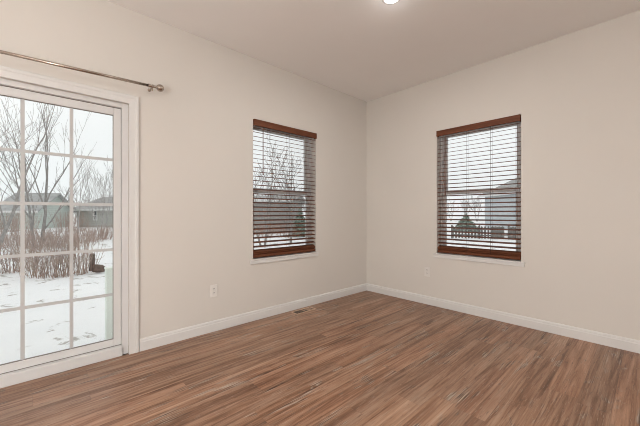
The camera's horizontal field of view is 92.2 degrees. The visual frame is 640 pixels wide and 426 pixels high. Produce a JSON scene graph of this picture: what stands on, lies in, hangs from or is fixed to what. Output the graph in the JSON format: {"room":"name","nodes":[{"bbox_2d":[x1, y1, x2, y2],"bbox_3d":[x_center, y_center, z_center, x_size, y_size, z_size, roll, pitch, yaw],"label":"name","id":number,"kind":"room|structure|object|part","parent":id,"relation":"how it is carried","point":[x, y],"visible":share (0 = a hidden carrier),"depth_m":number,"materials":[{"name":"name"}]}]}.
{"room":"empty living room","nodes":[
{"label":"empty living room","id":0,"kind":"room"},
{"bbox_2d":[0,0,365,355],"bbox_3d":[-1.849,-0.054,2.246,7.067,3.140,0.160,0,0,-43],"label":"wall","id":1,"kind":"structure","parent":0,"point":[196,133],"depth_m":2.83,"materials":[{"name":"paint"}]},
{"bbox_2d":[0,78,127,387],"bbox_3d":[-2.207,0.123,1.907,1.742,1.985,0.159,0,0,-43],"label":"door","id":2,"kind":"structure","parent":1,"relation":"in","point":[22,370],"depth_m":2.23,"materials":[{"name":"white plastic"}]},
{"bbox_2d":[0,65,138,354],"bbox_3d":[-2.149,0.088,1.845,1.884,2.056,0.019,0,0,-43],"label":"trim","id":3,"kind":"structure","parent":1,"relation":"attached to","point":[5,72],"depth_m":2.44,"materials":[{"name":"white paint"}]},
{"bbox_2d":[0,50,163,91],"bbox_3d":[-2.112,-0.987,1.810,2.200,0.067,0.117,-2,2,-43],"label":"curtain rod","id":4,"kind":"object","parent":1,"relation":"attached to","point":[159,87],"visible":1,"depth_m":2.17,"materials":[{"name":"silver metal"}]},
{"bbox_2d":[210,284,216,297],"bbox_3d":[-1.005,0.734,2.914,0.073,0.117,0.009,0,0,-43],"label":"wall outlet","id":5,"kind":"object","parent":1,"relation":"attached to","point":[213,288],"visible":1,"depth_m":2.91,"materials":[{"name":"plastic"}]},
{"bbox_2d":[139,283,366,351],"bbox_3d":[-0.389,1.066,3.483,2.923,0.100,0.015,0,0,-43],"label":"baseboard","id":6,"kind":"structure","parent":1,"relation":"attached to","point":[150,342],"depth_m":3.07,"materials":[{"name":"white paint"}]},
{"bbox_2d":[250,126,318,264],"bbox_3d":[-0.427,-0.229,3.562,0.955,1.515,0.186,0,0,-43],"label":"window","id":7,"kind":"structure","parent":1,"relation":"in","point":[304,254],"depth_m":3.71,"materials":[{"name":"white plastic"}]},
{"bbox_3d":[-0.470,-0.588,3.613,0.817,0.728,0.030,0,0,-43],"label":"sash","id":8,"kind":"part","parent":7,"relation":"part of","materials":[{"name":"white plastic"}]},
{"bbox_3d":[-0.447,0.086,3.588,0.817,0.722,0.030,0,0,-43],"label":"sash","id":9,"kind":"part","parent":7,"relation":"part of","materials":[{"name":"white plastic"}]},
{"bbox_3d":[-0.460,-0.253,3.602,0.885,1.467,0.085,0,0,-43],"label":"frame","id":10,"kind":"part","parent":7,"relation":"part of","materials":[{"name":"white plastic"}]},
{"bbox_3d":[-0.399,0.504,3.532,0.955,0.050,0.102,0,0,-43],"label":"sill","id":11,"kind":"part","parent":7,"relation":"part of","materials":[{"name":"white paint"}]},
{"bbox_2d":[253,119,316,257],"bbox_3d":[-0.381,-0.258,3.517,0.877,1.454,0.087,0,0,-43],"label":"window blind","id":12,"kind":"object","parent":7,"relation":"attached to","point":[257,253],"visible":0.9,"depth_m":3.47,"materials":[{"name":"brown wood"}]},
{"bbox_3d":[-0.391,0.443,3.527,0.873,0.026,0.058,0,38,-43],"label":"rail","id":13,"kind":"part","parent":12,"relation":"part of","materials":[{"name":"brown wood"}]},
{"bbox_2d":[0,290,639,425],"bbox_3d":[0.051,1.176,0.200,7.067,0.120,5.744,0,0,-43],"label":"floor","id":14,"kind":"structure","parent":0,"point":[365,358],"depth_m":2.08,"materials":[{"name":"wood"}]},
{"bbox_2d":[290,307,315,314],"bbox_3d":[-0.189,1.113,3.526,0.300,0.006,0.124,0,0,-43],"label":"floor vent","id":15,"kind":"object","parent":14,"relation":"in","point":[307,309],"visible":1,"depth_m":3.52,"materials":[{"name":"beige metal"}]},
{"bbox_2d":[108,0,639,101],"bbox_3d":[0.051,-1.699,0.200,7.067,0.150,5.744,0,0,-43],"label":"ceiling","id":16,"kind":"structure","parent":0,"point":[365,50],"depth_m":2.73,"materials":[{"name":"paint"}]},
{"bbox_2d":[382,0,399,4],"bbox_3d":[0.540,-1.616,2.321,0.144,0.016,0.144,0,0,-43],"label":"recessed light","id":17,"kind":"object","parent":16,"relation":"in","point":[387,2],"visible":1,"depth_m":2.35,"materials":[{"name":"white paint"}]},
{"bbox_2d":[385,0,397,3],"bbox_3d":[0.540,-1.614,2.321,0.105,0.012,0.105,0,0,-43],"label":"diffuser","id":18,"kind":"object","parent":17,"relation":"attached to","point":[386,1],"depth_m":2.35,"materials":[{"name":"white plastic"}]},
{"bbox_2d":[366,10,639,339],"bbox_3d":[2.636,-0.054,2.492,0.160,3.140,5.584,0,0,-43],"label":"wall","id":19,"kind":"structure","parent":0,"point":[576,95],"depth_m":2.93,"materials":[{"name":"paint"}]},
{"bbox_2d":[424,267,429,276],"bbox_3d":[1.317,0.718,3.787,0.009,0.117,0.073,0,0,-43],"label":"wall outlet","id":20,"kind":"object","parent":19,"relation":"attached to","point":[426,269],"visible":1,"depth_m":3.78,"materials":[{"name":"plastic"}]},
{"bbox_2d":[433,121,524,266],"bbox_3d":[1.755,-0.229,3.435,0.186,1.515,0.945,0,0,-43],"label":"window","id":21,"kind":"structure","parent":19,"relation":"in","point":[501,261],"depth_m":3.44,"materials":[{"name":"white plastic"}]},
{"bbox_2d":[436,114,520,259],"bbox_3d":[1.709,-0.258,3.389,0.087,1.454,0.867,0,0,-43],"label":"window blind","id":22,"kind":"object","parent":21,"relation":"attached to","point":[504,254],"visible":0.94,"depth_m":3.33,"materials":[{"name":"brown wood"}]},
{"bbox_3d":[1.720,0.443,3.398,0.863,0.026,0.058,0,38,47],"label":"rail","id":23,"kind":"part","parent":22,"relation":"part of","materials":[{"name":"brown wood"}]},
{"bbox_3d":[1.828,-0.247,3.281,0.055,1.357,0.003,0,0,-43],"label":"ladder cord","id":24,"kind":"part","parent":22,"relation":"part of","materials":[{"name":"brown fabric"}]},
{"bbox_3d":[1.724,0.504,3.407,0.102,0.050,0.945,0,0,-43],"label":"sill","id":25,"kind":"part","parent":21,"relation":"part of","materials":[{"name":"white paint"}]},
{"bbox_3d":[1.780,0.086,3.455,0.030,0.722,0.807,0,0,-43],"label":"sash","id":26,"kind":"part","parent":21,"relation":"part of","materials":[{"name":"white plastic"}]},
{"bbox_3d":[1.806,-0.588,3.478,0.030,0.728,0.807,0,0,-43],"label":"sash","id":27,"kind":"part","parent":21,"relation":"part of","materials":[{"name":"white plastic"}]},
{"bbox_2d":[367,283,639,353],"bbox_3d":[2.522,1.066,2.486,0.015,0.100,5.409,0,0,-43],"label":"baseboard","id":28,"kind":"structure","parent":19,"relation":"attached to","point":[614,341],"depth_m":3.04,"materials":[{"name":"white paint"}]},
{"label":"outside","id":29,"kind":"structure","parent":0,"visible":0},
{"bbox_2d":[0,218,515,363],"bbox_3d":[0.000,1.516,0.000,220.000,0.100,220.000,0,0,-43],"label":"snowy ground","id":30,"kind":"structure","parent":29,"point":[47,328],"depth_m":5.20,"materials":[{"name":"white snow"}]},
{"bbox_2d":[0,210,18,231],"bbox_3d":[-25.684,0.600,24.969,2.147,1.971,2.344,0,0,11],"label":"bush","id":31,"kind":"object","parent":30,"relation":"on","point":[17,210],"visible":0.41,"depth_m":25.23,"materials":[{"name":"brown plant"}]},
{"bbox_2d":[0,241,27,273],"bbox_3d":[-8.168,1.124,8.021,0.836,0.852,1.055,0,0,5],"label":"bush","id":32,"kind":"object","parent":30,"relation":"on","point":[9,260],"visible":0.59,"depth_m":7.97,"materials":[{"name":"brown plant"}]},
{"bbox_2d":[0,227,29,248],"bbox_3d":[-13.961,1.067,13.411,1.785,0.967,1.984,0,0,40],"label":"bush","id":33,"kind":"object","parent":30,"relation":"on","point":[17,227],"visible":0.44,"depth_m":13.72,"materials":[{"name":"brown plant"}]},
{"bbox_2d":[0,213,32,231],"bbox_3d":[-25.712,0.618,25.909,1.963,1.935,2.183,0,0,3],"label":"bush","id":34,"kind":"object","parent":30,"relation":"on","point":[17,213],"visible":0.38,"depth_m":25.76,"materials":[{"name":"brown plant"}]},
{"bbox_2d":[0,226,35,244],"bbox_3d":[-14.829,1.058,15.048,2.131,0.985,1.952,0,0,11],"label":"bush","id":35,"kind":"object","parent":30,"relation":"on","point":[27,229],"visible":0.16,"depth_m":15.04,"materials":[{"name":"brown plant"}]},
{"bbox_2d":[0,239,43,272],"bbox_3d":[-7.963,1.087,8.295,0.944,0.926,0.924,0,0,-12],"label":"bush","id":36,"kind":"object","parent":30,"relation":"on","point":[13,260],"visible":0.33,"depth_m":8.09,"materials":[{"name":"brown plant"}]},
{"bbox_2d":[7,211,40,231],"bbox_3d":[-23.076,0.600,24.061,2.344,1.971,2.148,0,0,-25],"label":"bush","id":37,"kind":"object","parent":30,"relation":"on","point":[15,219],"visible":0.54,"depth_m":23.93,"materials":[{"name":"brown plant"}]},
{"bbox_2d":[0,228,49,249],"bbox_3d":[-12.244,1.067,13.037,1.984,0.967,1.785,0,0,3],"label":"bush","id":38,"kind":"object","parent":30,"relation":"on","point":[16,239],"visible":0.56,"depth_m":12.82,"materials":[{"name":"brown plant"}]},
{"bbox_2d":[0,97,57,246],"bbox_3d":[-11.742,-2.018,10.486,2.899,7.296,5.395,0,0,16],"label":"bare tree","id":39,"kind":"object","parent":30,"relation":"on","point":[15,207],"visible":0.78,"depth_m":11.39,"materials":[{"name":"grey plant"}]},
{"bbox_2d":[8,227,62,247],"bbox_3d":[-12.785,1.058,13.995,1.952,0.985,2.131,0,0,-25],"label":"bush","id":40,"kind":"object","parent":30,"relation":"on","point":[51,227],"visible":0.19,"depth_m":13.99,"materials":[{"name":"brown plant"}]},
{"bbox_2d":[12,234,63,276],"bbox_3d":[-7.075,1.009,7.605,0.960,1.080,1.024,0,0,12],"label":"bush","id":41,"kind":"object","parent":30,"relation":"on","point":[27,251],"visible":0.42,"depth_m":7.56,"materials":[{"name":"brown plant"}]},
{"bbox_2d":[0,193,76,228],"bbox_3d":[-29.305,-0.154,32.000,4.200,3.940,5.960,0,0,-7],"label":"house","id":42,"kind":"structure","parent":30,"relation":"on","point":[54,197],"depth_m":31.11,"materials":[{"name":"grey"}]},
{"bbox_2d":[17,233,68,278],"bbox_3d":[-6.622,0.981,7.467,1.036,1.136,0.879,0,0,-2],"label":"bush","id":43,"kind":"object","parent":30,"relation":"on","point":[50,238],"visible":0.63,"depth_m":7.42,"materials":[{"name":"brown plant"}]},
{"bbox_2d":[0,103,96,245],"bbox_3d":[-12.187,-2.032,13.530,3.821,7.311,2.361,0,0,-27],"label":"bare tree","id":44,"kind":"object","parent":30,"relation":"on","point":[31,220],"visible":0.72,"depth_m":13.51,"materials":[{"name":"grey plant"}]},
{"bbox_2d":[25,227,77,249],"bbox_3d":[-11.393,1.067,13.046,1.785,0.967,1.984,0,0,-33],"label":"bush","id":45,"kind":"object","parent":30,"relation":"on","point":[36,233],"visible":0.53,"depth_m":12.88,"materials":[{"name":"brown plant"}]},
{"bbox_2d":[32,230,80,278],"bbox_3d":[-6.242,0.970,7.403,1.033,1.158,0.869,0,0,-43],"label":"bush","id":46,"kind":"object","parent":30,"relation":"on","point":[56,256],"visible":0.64,"depth_m":7.32,"materials":[{"name":"brown plant"}]},
{"bbox_2d":[37,226,89,246],"bbox_3d":[-12.018,1.058,14.459,1.952,0.985,2.131,0,0,29],"label":"bush","id":47,"kind":"object","parent":30,"relation":"on","point":[88,226],"visible":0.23,"depth_m":14.60,"materials":[{"name":"brown plant"}]},
{"bbox_2d":[48,211,83,230],"bbox_3d":[-20.572,0.618,25.087,2.183,1.935,1.963,0,0,-33],"label":"bush","id":48,"kind":"object","parent":30,"relation":"on","point":[56,220],"visible":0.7,"depth_m":24.87,"materials":[{"name":"brown plant"}]},
{"bbox_2d":[48,231,94,276],"bbox_3d":[-6.104,0.986,7.660,1.026,1.125,0.827,0,0,-43],"label":"bush","id":49,"kind":"object","parent":30,"relation":"on","point":[82,257],"visible":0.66,"depth_m":7.58,"materials":[{"name":"brown plant"}]},
{"bbox_2d":[49,146,93,232],"bbox_3d":[-15.167,-1.298,19.399,2.416,5.835,1.736,0,0,-15],"label":"bare tree","id":50,"kind":"object","parent":30,"relation":"on","point":[73,146],"visible":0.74,"depth_m":19.09,"materials":[{"name":"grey plant"}]},
{"bbox_2d":[57,210,89,229],"bbox_3d":[-20.732,0.600,25.959,2.344,1.971,2.147,0,0,29],"label":"bush","id":51,"kind":"object","parent":30,"relation":"on","point":[80,210],"visible":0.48,"depth_m":26.22,"materials":[{"name":"brown plant"}]},
{"bbox_2d":[66,191,80,223],"bbox_3d":[-34.183,-0.875,42.663,2.700,4.960,2.349,0,0,32],"label":"bare tree","id":52,"kind":"object","parent":30,"relation":"on","point":[75,191],"visible":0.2,"depth_m":42.73,"materials":[{"name":"grey plant"}]},
{"bbox_2d":[46,227,102,247],"bbox_3d":[-11.084,1.067,13.909,1.785,0.967,1.984,0,0,21],"label":"bush","id":53,"kind":"object","parent":30,"relation":"on","point":[78,240],"visible":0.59,"depth_m":13.96,"materials":[{"name":"brown plant"}]},
{"bbox_2d":[53,232,105,274],"bbox_3d":[-6.165,1.019,7.909,0.969,1.059,0.883,0,0,-5],"label":"bush","id":54,"kind":"object","parent":30,"relation":"on","point":[87,254],"visible":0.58,"depth_m":7.91,"materials":[{"name":"brown plant"}]},
{"bbox_2d":[59,161,112,232],"bbox_3d":[-14.296,-1.094,19.675,2.891,5.446,3.294,0,0,24],"label":"bare tree","id":55,"kind":"object","parent":30,"relation":"on","point":[100,181],"visible":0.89,"depth_m":20.03,"materials":[{"name":"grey plant"}]},
{"bbox_2d":[66,224,108,242],"bbox_3d":[-12.043,1.058,16.054,2.131,0.985,1.952,0,0,-7],"label":"bush","id":56,"kind":"object","parent":30,"relation":"on","point":[93,238],"visible":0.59,"depth_m":15.95,"materials":[{"name":"brown plant"}]},
{"bbox_2d":[89,253,94,270],"bbox_3d":[-6.138,1.326,8.300,0.170,0.480,0.170,0,0,-43],"label":"tree stump","id":57,"kind":"object","parent":30,"relation":"on","point":[92,262],"visible":0.48,"depth_m":8.25,"materials":[{"name":"brown wood"}]},
{"bbox_2d":[73,197,112,227],"bbox_3d":[-22.680,-0.079,36.000,8.900,3.790,6.960,0,0,24],"label":"house","id":58,"kind":"structure","parent":30,"relation":"on","point":[91,219],"depth_m":33.51,"materials":[{"name":"grey"}]},
{"bbox_2d":[77,223,112,240],"bbox_3d":[-12.492,1.067,17.561,1.984,0.967,1.785,0,0,-15],"label":"bush","id":59,"kind":"object","parent":30,"relation":"on","point":[111,223],"visible":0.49,"depth_m":17.33,"materials":[{"name":"brown plant"}]},
{"bbox_2d":[92,264,104,272],"bbox_3d":[-5.626,1.399,7.843,0.300,0.228,0.222,0,0,-43],"label":"fallen log","id":60,"kind":"object","parent":30,"relation":"on","point":[97,268],"visible":0.9,"depth_m":7.78,"materials":[{"name":"brown wood"}]},
{"bbox_2d":[88,224,112,239],"bbox_3d":[-12.326,1.058,17.978,1.952,0.985,2.131,0,0,-43],"label":"bush","id":61,"kind":"object","parent":30,"relation":"on","point":[106,224],"visible":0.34,"depth_m":17.53,"materials":[{"name":"brown plant"}]},
{"bbox_2d":[104,266,112,339],"bbox_3d":[-2.462,1.089,3.620,0.112,0.915,0.112,0,0,-43],"label":"post","id":62,"kind":"object","parent":30,"relation":"on","point":[108,270],"visible":0.46,"depth_m":3.58,"materials":[{"name":"green paint"}]},
{"bbox_2d":[255,225,277,236],"bbox_3d":[-3.453,1.058,19.988,1.952,0.985,2.131,0,0,-7],"label":"bush","id":63,"kind":"object","parent":30,"relation":"on","point":[256,225],"visible":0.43,"depth_m":19.91,"materials":[{"name":"brown plant"}]},
{"bbox_2d":[253,138,301,244],"bbox_3d":[-2.729,-0.991,13.691,3.571,5.246,3.059,0,0,32],"label":"bare tree","id":64,"kind":"object","parent":30,"relation":"on","point":[273,154],"visible":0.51,"depth_m":13.88,"materials":[{"name":"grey plant"}]},
{"bbox_2d":[254,195,304,231],"bbox_3d":[-4.735,0.121,27.000,6.300,3.390,5.960,0,0,9],"label":"house","id":65,"kind":"structure","parent":30,"relation":"on","point":[259,196],"depth_m":24.34,"materials":[{"name":"grey"}]},
{"bbox_2d":[266,150,303,242],"bbox_3d":[-1.898,-0.952,15.841,2.604,5.168,3.230,0,0,11],"label":"bare tree","id":66,"kind":"object","parent":30,"relation":"on","point":[291,169],"visible":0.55,"depth_m":16.04,"materials":[{"name":"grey plant"}]},
{"bbox_2d":[273,225,303,237],"bbox_3d":[-1.997,1.058,19.050,2.131,0.985,1.952,0,0,-43],"label":"bush","id":67,"kind":"object","parent":30,"relation":"on","point":[278,225],"visible":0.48,"depth_m":18.67,"materials":[{"name":"brown plant"}]},
{"bbox_2d":[289,209,304,236],"bbox_3d":[-1.288,0.620,20.023,1.914,1.993,1.925,0,0,-43],"label":"evergreen tree","id":68,"kind":"object","parent":30,"relation":"on","point":[300,213],"visible":0.52,"depth_m":19.68,"materials":[{"name":"green plant"}]},
{"bbox_2d":[460,200,469,214],"bbox_3d":[27.305,-0.792,57.531,1.856,4.792,3.112,0,0,-9],"label":"bare tree","id":69,"kind":"object","parent":30,"relation":"on","point":[465,209],"visible":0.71,"depth_m":57.34,"materials":[{"name":"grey plant"}]},
{"bbox_2d":[454,214,480,231],"bbox_3d":[12.281,0.859,26.059,2.625,1.683,2.699,0,0,-43],"label":"evergreen tree","id":70,"kind":"object","parent":30,"relation":"on","point":[464,217],"visible":0.44,"depth_m":25.64,"materials":[{"name":"green plant"}]},
{"bbox_2d":[469,195,481,216],"bbox_3d":[29.613,-1.098,58.444,2.952,5.422,2.568,0,0,-31],"label":"bare tree","id":71,"kind":"object","parent":30,"relation":"on","point":[474,209],"visible":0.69,"depth_m":58.34,"materials":[{"name":"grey plant"}]},
{"bbox_2d":[451,225,515,239],"bbox_3d":[10.058,1.131,17.806,4.554,0.870,0.142,0,0,20],"label":"picket fence","id":72,"kind":"object","parent":30,"relation":"on","point":[509,227],"visible":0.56,"depth_m":17.91,"materials":[{"name":"grey wood"}]},
{"bbox_2d":[478,178,516,228],"bbox_3d":[21.661,-1.104,29.000,8.960,5.840,8.900,0,0,0],"label":"house","id":73,"kind":"structure","parent":30,"relation":"on","point":[511,181],"depth_m":30.14,"materials":[{"name":"blue"}]}
]}

